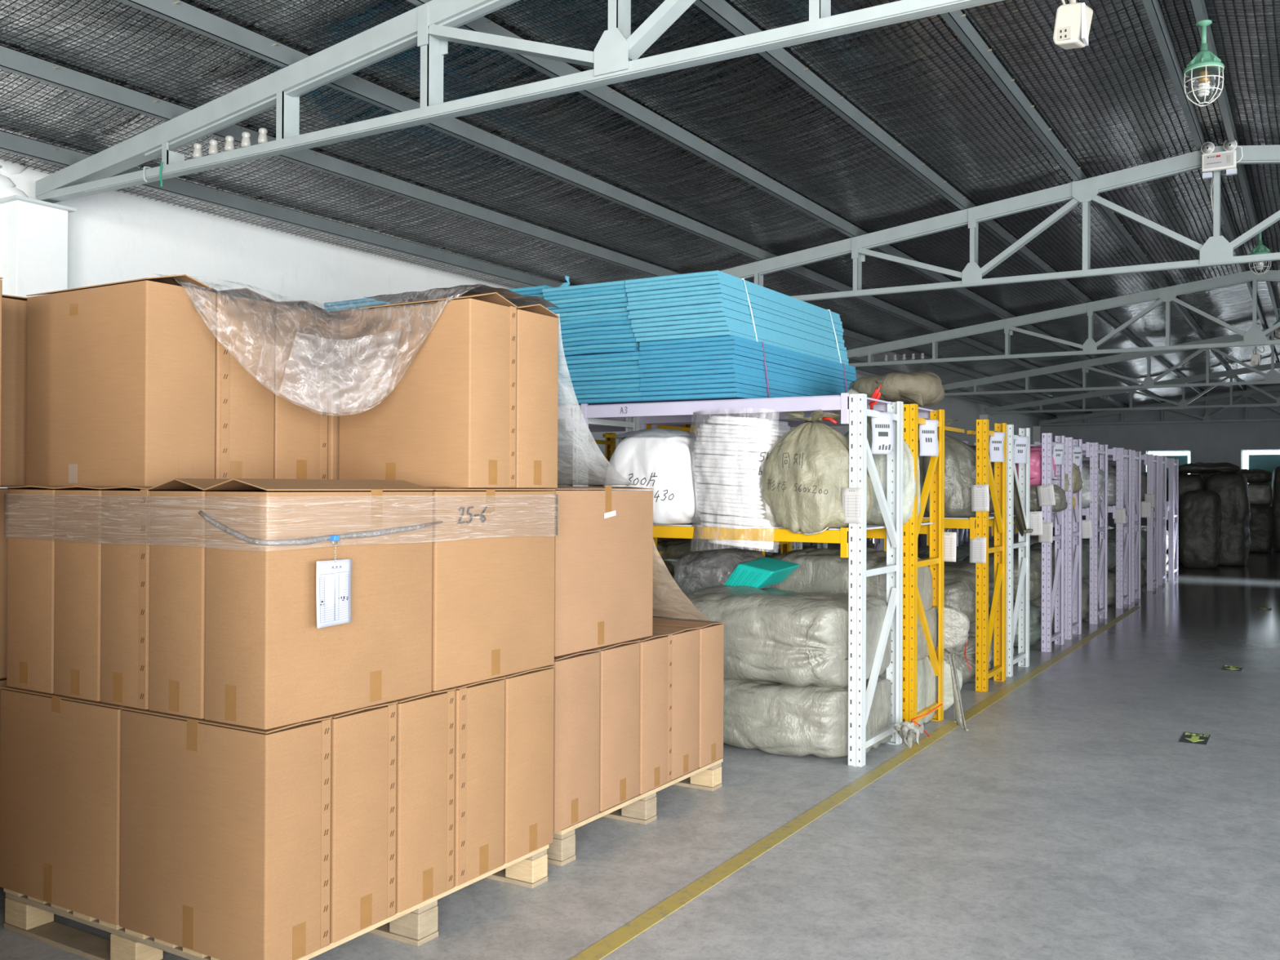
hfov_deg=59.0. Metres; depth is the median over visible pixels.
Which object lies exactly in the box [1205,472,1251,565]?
bale
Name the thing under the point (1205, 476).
bale
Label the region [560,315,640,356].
bundle
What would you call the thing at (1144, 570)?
sack
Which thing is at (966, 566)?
sack
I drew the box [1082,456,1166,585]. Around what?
storage rack
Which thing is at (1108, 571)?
sack
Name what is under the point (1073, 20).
socket
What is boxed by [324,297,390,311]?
bundle
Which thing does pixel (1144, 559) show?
sack
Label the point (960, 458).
sack
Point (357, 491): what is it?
cardboard box
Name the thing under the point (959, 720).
sack
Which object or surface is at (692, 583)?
sack
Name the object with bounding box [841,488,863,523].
paper tag
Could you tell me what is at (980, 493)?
paper tag
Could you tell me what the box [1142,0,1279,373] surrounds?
purlin
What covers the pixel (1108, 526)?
sack
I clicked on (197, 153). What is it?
insulator
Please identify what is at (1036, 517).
paper tag
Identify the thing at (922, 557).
sack
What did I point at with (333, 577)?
list
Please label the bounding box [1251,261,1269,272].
shade
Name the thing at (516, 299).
plastic sheet
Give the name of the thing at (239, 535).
wrap
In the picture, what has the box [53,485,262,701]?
cardboard box
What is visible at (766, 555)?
sack
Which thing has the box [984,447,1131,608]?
storage rack
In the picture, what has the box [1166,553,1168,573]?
sack
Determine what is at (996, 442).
label
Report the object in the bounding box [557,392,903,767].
storage rack
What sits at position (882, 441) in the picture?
label
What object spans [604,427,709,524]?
bag
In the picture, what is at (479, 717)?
cardboard box
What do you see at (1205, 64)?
pendant lamp
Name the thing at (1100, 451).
storage rack
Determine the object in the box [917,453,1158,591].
storage rack
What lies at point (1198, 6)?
purlin
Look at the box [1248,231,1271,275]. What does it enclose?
pendant lamp
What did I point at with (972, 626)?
sack
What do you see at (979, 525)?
storage rack
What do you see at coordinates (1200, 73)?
socket
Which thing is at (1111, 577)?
sack
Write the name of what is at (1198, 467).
bale
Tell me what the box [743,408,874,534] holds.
sack
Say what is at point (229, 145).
insulator
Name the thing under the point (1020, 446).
label
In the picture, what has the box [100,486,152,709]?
cardboard box
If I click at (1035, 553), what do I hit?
sack
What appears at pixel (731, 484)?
bundle
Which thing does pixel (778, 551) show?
sack
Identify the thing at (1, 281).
cardboard box
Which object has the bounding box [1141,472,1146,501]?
sack
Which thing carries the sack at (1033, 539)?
on the sack
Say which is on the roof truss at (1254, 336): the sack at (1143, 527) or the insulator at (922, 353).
the insulator at (922, 353)
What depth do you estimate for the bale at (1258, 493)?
26.50 m
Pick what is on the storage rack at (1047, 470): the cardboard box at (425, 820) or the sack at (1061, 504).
the sack at (1061, 504)
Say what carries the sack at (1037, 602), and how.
on the floor
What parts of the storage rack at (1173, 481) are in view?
post, post, post, post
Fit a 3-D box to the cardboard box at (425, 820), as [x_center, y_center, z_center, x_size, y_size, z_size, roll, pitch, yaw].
[-0.970,1.034,3.861,0.658,0.673,0.271,0,0,31]
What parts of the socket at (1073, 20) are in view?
plate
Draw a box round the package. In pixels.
[723,557,799,588]
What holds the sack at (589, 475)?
on the storage rack at (853, 407)
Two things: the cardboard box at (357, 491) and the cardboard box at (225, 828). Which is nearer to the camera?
the cardboard box at (225, 828)
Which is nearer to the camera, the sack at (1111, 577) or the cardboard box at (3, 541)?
the cardboard box at (3, 541)
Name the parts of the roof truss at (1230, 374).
post, post, gusset plate, post, post, gusset plate, gusset plate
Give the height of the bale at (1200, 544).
1.486 m
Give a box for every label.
[871,409,893,453]
[919,417,938,456]
[989,431,1004,462]
[1013,435,1029,463]
[1052,441,1064,464]
[1072,446,1082,466]
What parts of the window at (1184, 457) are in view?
blind panel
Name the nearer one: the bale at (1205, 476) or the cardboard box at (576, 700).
the cardboard box at (576, 700)
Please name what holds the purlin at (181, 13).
attached to the ceiling
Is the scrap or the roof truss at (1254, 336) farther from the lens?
the roof truss at (1254, 336)
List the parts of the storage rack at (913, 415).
post, post, post, post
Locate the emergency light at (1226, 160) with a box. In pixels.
[1200,136,1243,212]
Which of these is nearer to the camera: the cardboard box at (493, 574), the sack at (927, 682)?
the cardboard box at (493, 574)
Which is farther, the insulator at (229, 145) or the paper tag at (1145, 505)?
the paper tag at (1145, 505)
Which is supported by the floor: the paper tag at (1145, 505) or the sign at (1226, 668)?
the sign at (1226, 668)
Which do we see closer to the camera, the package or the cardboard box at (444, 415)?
the cardboard box at (444, 415)
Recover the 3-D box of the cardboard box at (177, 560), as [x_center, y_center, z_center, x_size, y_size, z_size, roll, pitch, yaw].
[-1.197,0.346,3.634,0.248,0.697,0.688,0,0,31]
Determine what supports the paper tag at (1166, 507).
attached to the storage rack at (1162, 460)
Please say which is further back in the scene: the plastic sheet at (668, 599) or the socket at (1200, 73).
the socket at (1200, 73)
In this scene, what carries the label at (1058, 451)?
attached to the storage rack at (1047, 470)
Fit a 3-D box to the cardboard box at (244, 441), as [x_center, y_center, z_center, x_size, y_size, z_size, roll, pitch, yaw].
[-1.648,-0.323,4.109,0.657,0.693,0.247,0,0,31]
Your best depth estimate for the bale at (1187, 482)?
22.34 m
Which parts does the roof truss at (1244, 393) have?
post, post, gusset plate, post, gusset plate, post, gusset plate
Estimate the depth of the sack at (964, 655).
8.43 m
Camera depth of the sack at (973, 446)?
9.12 m
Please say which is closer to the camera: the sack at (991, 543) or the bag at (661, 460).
the bag at (661, 460)
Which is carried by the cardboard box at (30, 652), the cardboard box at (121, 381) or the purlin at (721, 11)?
the cardboard box at (121, 381)
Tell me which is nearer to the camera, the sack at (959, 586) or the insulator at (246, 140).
the insulator at (246, 140)
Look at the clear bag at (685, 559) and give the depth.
7.34 m
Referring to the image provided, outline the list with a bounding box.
[315,534,351,628]
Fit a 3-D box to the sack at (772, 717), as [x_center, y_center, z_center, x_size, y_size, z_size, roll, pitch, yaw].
[0.902,1.321,6.605,1.610,0.437,0.862,0,0,31]
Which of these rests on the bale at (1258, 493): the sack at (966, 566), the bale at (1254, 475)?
the bale at (1254, 475)
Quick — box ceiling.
[0,0,1279,418]
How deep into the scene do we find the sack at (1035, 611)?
10.51 m
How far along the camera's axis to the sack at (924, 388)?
6.89 m
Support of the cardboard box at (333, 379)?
on the cardboard box
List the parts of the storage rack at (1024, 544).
post, post, post, post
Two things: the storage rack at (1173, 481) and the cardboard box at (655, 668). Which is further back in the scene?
the storage rack at (1173, 481)
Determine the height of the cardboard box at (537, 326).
0.695 m
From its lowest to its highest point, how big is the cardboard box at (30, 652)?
0.673 m
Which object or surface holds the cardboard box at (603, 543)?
on the cardboard box at (576, 700)
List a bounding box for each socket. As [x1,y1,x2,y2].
[1053,0,1093,49]
[1197,70,1209,83]
[1250,346,1264,365]
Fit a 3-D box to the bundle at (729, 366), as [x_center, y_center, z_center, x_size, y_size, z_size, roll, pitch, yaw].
[0.771,-0.640,7.346,0.655,0.355,1.970,0,0,31]
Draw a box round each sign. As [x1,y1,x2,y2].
[1178,732,1210,745]
[1221,665,1243,671]
[1257,607,1271,610]
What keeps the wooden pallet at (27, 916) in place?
on the floor
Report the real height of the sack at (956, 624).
0.326 m
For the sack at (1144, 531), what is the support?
on the sack at (1144, 559)
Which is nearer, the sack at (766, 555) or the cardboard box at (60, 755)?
the cardboard box at (60, 755)
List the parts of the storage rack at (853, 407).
post, post, post, post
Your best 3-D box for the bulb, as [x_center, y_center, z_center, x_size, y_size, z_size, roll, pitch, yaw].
[3.231,-2.256,6.478,0.164,0.171,0.164,0,0,31]
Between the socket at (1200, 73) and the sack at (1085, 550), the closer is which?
the socket at (1200, 73)
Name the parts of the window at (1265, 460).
frame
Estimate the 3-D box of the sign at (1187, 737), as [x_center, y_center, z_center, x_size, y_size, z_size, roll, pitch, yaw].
[3.327,1.548,6.775,0.144,0.004,0.310,0,0,31]
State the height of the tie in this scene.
0.161 m
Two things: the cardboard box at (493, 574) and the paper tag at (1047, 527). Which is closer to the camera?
the cardboard box at (493, 574)
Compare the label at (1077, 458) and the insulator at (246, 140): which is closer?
the insulator at (246, 140)
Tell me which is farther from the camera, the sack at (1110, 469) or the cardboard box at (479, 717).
the sack at (1110, 469)
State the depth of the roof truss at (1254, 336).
15.22 m
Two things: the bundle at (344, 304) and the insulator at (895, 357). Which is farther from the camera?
the insulator at (895, 357)
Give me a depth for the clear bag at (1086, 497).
12.52 m
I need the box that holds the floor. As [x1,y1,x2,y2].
[0,547,1279,959]
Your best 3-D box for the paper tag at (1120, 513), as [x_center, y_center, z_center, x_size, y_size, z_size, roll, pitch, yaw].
[5.962,0.435,14.044,0.130,0.211,0.010,0,0,33]
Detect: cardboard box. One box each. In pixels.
[0,276,3,485]
[0,294,26,485]
[0,485,128,677]
[0,676,6,716]
[0,685,124,924]
[6,485,73,693]
[26,274,217,486]
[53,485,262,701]
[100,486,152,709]
[120,706,332,959]
[148,478,357,719]
[204,478,433,729]
[214,288,275,479]
[273,300,328,479]
[327,310,353,479]
[327,701,398,942]
[338,292,517,488]
[357,490,441,491]
[392,688,456,912]
[426,486,555,691]
[450,676,505,886]
[501,665,555,863]
[515,303,559,488]
[517,485,653,656]
[551,648,600,832]
[592,640,639,811]
[633,631,672,794]
[652,617,724,767]
[652,623,699,779]
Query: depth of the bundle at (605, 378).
6.81 m
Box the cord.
[159,162,164,186]
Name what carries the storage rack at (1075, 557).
on the floor
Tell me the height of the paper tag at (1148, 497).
0.221 m
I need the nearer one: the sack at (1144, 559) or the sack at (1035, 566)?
the sack at (1035, 566)
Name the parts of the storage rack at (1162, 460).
post, post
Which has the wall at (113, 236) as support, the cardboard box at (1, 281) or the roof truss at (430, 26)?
the roof truss at (430, 26)
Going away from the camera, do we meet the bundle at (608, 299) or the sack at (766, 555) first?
the bundle at (608, 299)
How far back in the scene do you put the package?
6.86 m
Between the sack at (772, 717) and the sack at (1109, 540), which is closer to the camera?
the sack at (772, 717)
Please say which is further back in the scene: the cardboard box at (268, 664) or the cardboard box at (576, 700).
the cardboard box at (576, 700)
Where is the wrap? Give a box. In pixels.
[4,493,558,545]
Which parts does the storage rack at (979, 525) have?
post, post, post, post, post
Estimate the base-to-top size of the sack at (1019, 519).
0.716 m
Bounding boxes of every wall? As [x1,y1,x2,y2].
[0,159,1044,555]
[1040,383,1279,528]
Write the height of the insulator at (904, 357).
0.099 m
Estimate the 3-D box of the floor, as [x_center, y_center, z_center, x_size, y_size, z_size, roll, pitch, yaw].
[7.689,1.710,14.210,13.480,0.200,38.300,0,0,31]
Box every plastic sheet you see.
[155,273,559,367]
[555,313,634,484]
[653,539,711,620]
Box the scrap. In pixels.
[556,275,570,287]
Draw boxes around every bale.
[1166,473,1205,564]
[1173,462,1240,473]
[1178,488,1222,568]
[1198,472,1220,489]
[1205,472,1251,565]
[1237,468,1271,483]
[1248,483,1272,504]
[1248,503,1274,552]
[1271,466,1279,551]
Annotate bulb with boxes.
[1187,66,1219,102]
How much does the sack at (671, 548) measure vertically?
0.278 m
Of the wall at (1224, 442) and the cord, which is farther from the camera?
the wall at (1224, 442)
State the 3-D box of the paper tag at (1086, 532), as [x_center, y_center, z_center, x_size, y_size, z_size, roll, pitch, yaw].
[4.600,0.498,11.653,0.122,0.214,0.009,0,0,34]
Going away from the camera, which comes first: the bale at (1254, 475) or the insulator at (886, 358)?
the insulator at (886, 358)
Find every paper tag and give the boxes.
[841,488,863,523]
[944,532,956,561]
[969,534,986,563]
[970,481,989,511]
[1030,511,1043,535]
[1036,484,1055,506]
[1038,522,1053,542]
[1081,518,1092,538]
[1114,508,1125,523]
[1141,500,1151,517]
[1144,493,1154,507]
[1166,506,1168,519]
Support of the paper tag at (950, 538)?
hanging from the storage rack at (913, 415)
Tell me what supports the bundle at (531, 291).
on the storage rack at (853, 407)
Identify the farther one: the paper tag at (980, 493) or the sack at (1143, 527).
the sack at (1143, 527)
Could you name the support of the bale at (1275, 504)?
on the floor
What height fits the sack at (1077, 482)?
0.412 m
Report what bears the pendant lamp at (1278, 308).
hanging from the ceiling
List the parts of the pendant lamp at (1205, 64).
spiral bulb, stem, lamp shade, ceiling plate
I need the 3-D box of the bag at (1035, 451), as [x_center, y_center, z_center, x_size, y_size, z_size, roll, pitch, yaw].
[3.725,-0.124,10.660,0.365,0.394,0.522,0,0,31]
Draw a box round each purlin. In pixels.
[0,44,1092,413]
[0,130,1057,419]
[116,0,1128,408]
[406,0,1165,403]
[693,0,1207,396]
[939,9,1246,390]
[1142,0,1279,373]
[1189,0,1279,320]
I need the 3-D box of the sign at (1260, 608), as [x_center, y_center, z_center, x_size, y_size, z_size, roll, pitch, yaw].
[7.777,1.607,14.064,0.144,0.004,0.310,0,0,31]
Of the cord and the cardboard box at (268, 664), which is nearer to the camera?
the cardboard box at (268, 664)
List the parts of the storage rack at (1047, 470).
post, post, post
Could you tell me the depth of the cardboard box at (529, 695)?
4.16 m
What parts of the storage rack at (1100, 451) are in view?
post, post, post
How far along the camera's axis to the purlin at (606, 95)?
8.25 m
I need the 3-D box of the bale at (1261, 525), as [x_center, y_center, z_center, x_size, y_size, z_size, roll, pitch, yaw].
[14.603,1.116,26.921,0.929,1.184,1.106,0,0,31]
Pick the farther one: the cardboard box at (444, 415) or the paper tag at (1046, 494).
the paper tag at (1046, 494)
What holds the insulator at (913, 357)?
on the roof truss at (1254, 336)
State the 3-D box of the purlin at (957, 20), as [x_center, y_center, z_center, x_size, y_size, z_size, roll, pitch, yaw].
[6.827,-2.574,14.764,0.068,0.105,37.700,0,0,31]
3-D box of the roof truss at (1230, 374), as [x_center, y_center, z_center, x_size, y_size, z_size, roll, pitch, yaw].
[13.985,-2.093,24.579,12.690,0.956,0.132,0,0,31]
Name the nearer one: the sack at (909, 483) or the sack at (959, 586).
the sack at (909, 483)
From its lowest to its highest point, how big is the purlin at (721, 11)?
0.105 m
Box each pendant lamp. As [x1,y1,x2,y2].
[1183,19,1224,106]
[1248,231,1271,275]
[1271,307,1279,339]
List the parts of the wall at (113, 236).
cap plate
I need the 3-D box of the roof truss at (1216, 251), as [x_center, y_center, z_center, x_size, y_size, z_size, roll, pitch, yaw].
[4.681,-2.217,9.170,12.690,0.956,0.132,0,0,31]
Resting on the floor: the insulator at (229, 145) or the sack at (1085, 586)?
the sack at (1085, 586)
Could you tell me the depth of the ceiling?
8.20 m
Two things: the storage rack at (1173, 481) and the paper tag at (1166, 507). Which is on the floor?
the storage rack at (1173, 481)
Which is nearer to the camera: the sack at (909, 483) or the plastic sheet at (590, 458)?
the plastic sheet at (590, 458)
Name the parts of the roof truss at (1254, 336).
post, post, gusset plate, post, gusset plate, gusset plate, post, gusset plate, post, post, gusset plate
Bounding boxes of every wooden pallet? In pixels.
[3,844,548,959]
[546,758,723,866]
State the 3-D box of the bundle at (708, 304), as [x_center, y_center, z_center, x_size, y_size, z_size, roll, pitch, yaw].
[0.693,-1.003,7.356,0.700,0.382,1.927,0,0,31]
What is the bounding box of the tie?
[868,384,880,409]
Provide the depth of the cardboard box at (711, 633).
5.53 m
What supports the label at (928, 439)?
attached to the storage rack at (913, 415)
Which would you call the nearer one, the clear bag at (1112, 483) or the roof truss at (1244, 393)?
the clear bag at (1112, 483)
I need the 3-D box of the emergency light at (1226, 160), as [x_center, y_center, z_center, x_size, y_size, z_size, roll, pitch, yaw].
[4.658,-2.473,9.044,0.300,0.645,0.117,0,0,31]
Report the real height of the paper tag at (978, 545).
0.211 m
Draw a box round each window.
[1146,450,1191,479]
[1241,449,1279,505]
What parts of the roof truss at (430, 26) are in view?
post, post, gusset plate, post, gusset plate, gusset plate, post, post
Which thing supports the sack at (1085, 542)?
on the sack at (1111, 577)
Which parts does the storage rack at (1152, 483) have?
post, post, post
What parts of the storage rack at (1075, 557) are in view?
post, post, post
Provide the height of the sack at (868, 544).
0.453 m
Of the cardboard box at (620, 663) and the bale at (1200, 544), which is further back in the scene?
the bale at (1200, 544)
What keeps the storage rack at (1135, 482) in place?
on the floor
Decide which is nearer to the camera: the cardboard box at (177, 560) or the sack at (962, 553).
the cardboard box at (177, 560)
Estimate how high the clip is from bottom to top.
0.100 m
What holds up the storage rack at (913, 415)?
on the floor
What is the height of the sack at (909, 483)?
0.738 m
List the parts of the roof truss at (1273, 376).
post, post, gusset plate, post, gusset plate, gusset plate, post, gusset plate, post, gusset plate, post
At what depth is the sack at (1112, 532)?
16.78 m
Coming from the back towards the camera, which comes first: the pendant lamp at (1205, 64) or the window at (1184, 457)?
the window at (1184, 457)
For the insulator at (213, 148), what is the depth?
6.42 m
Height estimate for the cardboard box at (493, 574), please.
0.675 m
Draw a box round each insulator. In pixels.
[192,142,203,158]
[208,139,218,155]
[224,135,235,151]
[240,131,251,147]
[257,128,268,143]
[884,355,888,361]
[893,354,897,360]
[902,354,906,359]
[911,353,915,359]
[920,352,924,359]
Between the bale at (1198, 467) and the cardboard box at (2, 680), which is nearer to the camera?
the cardboard box at (2, 680)
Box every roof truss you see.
[35,0,1004,203]
[720,144,1279,301]
[846,270,1279,367]
[942,328,1279,395]
[986,362,1279,413]
[1038,385,1279,426]
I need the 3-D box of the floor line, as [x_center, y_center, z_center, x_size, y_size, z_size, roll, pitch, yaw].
[2.033,1.546,7.230,0.080,0.002,16.500,0,0,31]
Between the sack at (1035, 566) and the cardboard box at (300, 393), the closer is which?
the cardboard box at (300, 393)
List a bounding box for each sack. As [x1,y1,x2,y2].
[557,473,602,486]
[653,558,724,617]
[657,537,737,577]
[661,585,891,688]
[671,564,738,584]
[723,675,942,758]
[735,554,769,564]
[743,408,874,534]
[763,546,933,617]
[771,545,835,555]
[820,539,874,549]
[844,422,920,524]
[848,370,944,406]
[879,655,962,726]
[891,605,969,660]
[911,553,956,562]
[917,545,969,560]
[918,418,992,517]
[928,560,1009,613]
[933,565,989,624]
[943,629,991,684]
[947,653,968,731]
[960,540,1018,549]
[962,552,1041,600]
[968,613,1013,670]
[970,445,998,513]
[997,533,1053,545]
[1008,548,1057,590]
[1008,600,1041,647]
[1009,467,1033,536]
[1022,475,1067,511]
[1029,594,1057,632]
[1030,542,1089,580]
[1048,581,1089,619]
[1057,452,1082,493]
[1057,537,1115,570]
[1081,572,1115,606]
[1087,463,1115,477]
[1095,524,1113,529]
[1095,528,1146,557]
[1095,536,1124,561]
[1107,569,1124,596]
[1108,563,1146,587]
[1113,528,1151,555]
[1135,525,1168,549]
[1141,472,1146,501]
[1141,555,1151,583]
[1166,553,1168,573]
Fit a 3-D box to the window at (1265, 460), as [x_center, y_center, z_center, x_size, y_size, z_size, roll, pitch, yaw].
[17.184,-0.066,30.686,1.500,1.510,0.140,0,0,31]
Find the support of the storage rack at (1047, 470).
on the floor
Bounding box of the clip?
[142,166,151,182]
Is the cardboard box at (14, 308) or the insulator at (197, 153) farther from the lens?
the insulator at (197, 153)
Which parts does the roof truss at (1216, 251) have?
post, gusset plate, post, gusset plate, gusset plate, gusset plate, post, gusset plate, post, gusset plate, post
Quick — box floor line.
[569,606,1141,959]
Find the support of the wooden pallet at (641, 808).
on the floor
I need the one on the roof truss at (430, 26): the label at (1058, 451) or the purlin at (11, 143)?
the purlin at (11, 143)
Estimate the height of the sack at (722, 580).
0.421 m
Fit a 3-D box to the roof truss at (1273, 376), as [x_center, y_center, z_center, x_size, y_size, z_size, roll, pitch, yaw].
[10.883,-2.135,19.442,12.690,0.956,0.132,0,0,31]
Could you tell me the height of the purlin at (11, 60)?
0.105 m
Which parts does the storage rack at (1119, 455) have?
post, post, post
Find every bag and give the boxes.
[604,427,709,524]
[673,547,775,588]
[1014,446,1056,484]
[1069,496,1075,508]
[1082,462,1105,507]
[1107,472,1124,505]
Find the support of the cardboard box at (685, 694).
on the wooden pallet at (641, 808)
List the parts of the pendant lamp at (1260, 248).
stem, spiral bulb, lamp shade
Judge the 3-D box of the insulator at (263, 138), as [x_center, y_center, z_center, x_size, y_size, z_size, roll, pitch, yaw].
[-2.078,-1.888,6.228,0.056,0.099,0.056,0,0,31]
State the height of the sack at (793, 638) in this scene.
0.525 m
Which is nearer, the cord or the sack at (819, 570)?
the cord
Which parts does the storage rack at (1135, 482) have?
post, post, post, post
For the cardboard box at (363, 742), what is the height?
0.673 m
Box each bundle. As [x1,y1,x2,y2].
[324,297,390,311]
[507,284,552,305]
[542,280,629,321]
[558,351,653,404]
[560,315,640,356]
[624,270,848,365]
[638,335,856,402]
[689,415,791,549]
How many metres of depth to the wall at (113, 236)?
8.37 m
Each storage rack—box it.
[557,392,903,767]
[560,404,944,725]
[572,419,1006,692]
[618,424,1030,676]
[725,432,1065,652]
[736,437,1082,639]
[806,442,1107,624]
[866,450,1141,601]
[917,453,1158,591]
[952,457,1178,578]
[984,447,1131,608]
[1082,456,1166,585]
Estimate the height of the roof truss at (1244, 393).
0.956 m
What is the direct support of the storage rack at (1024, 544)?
on the floor
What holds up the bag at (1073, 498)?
on the storage rack at (1075, 557)

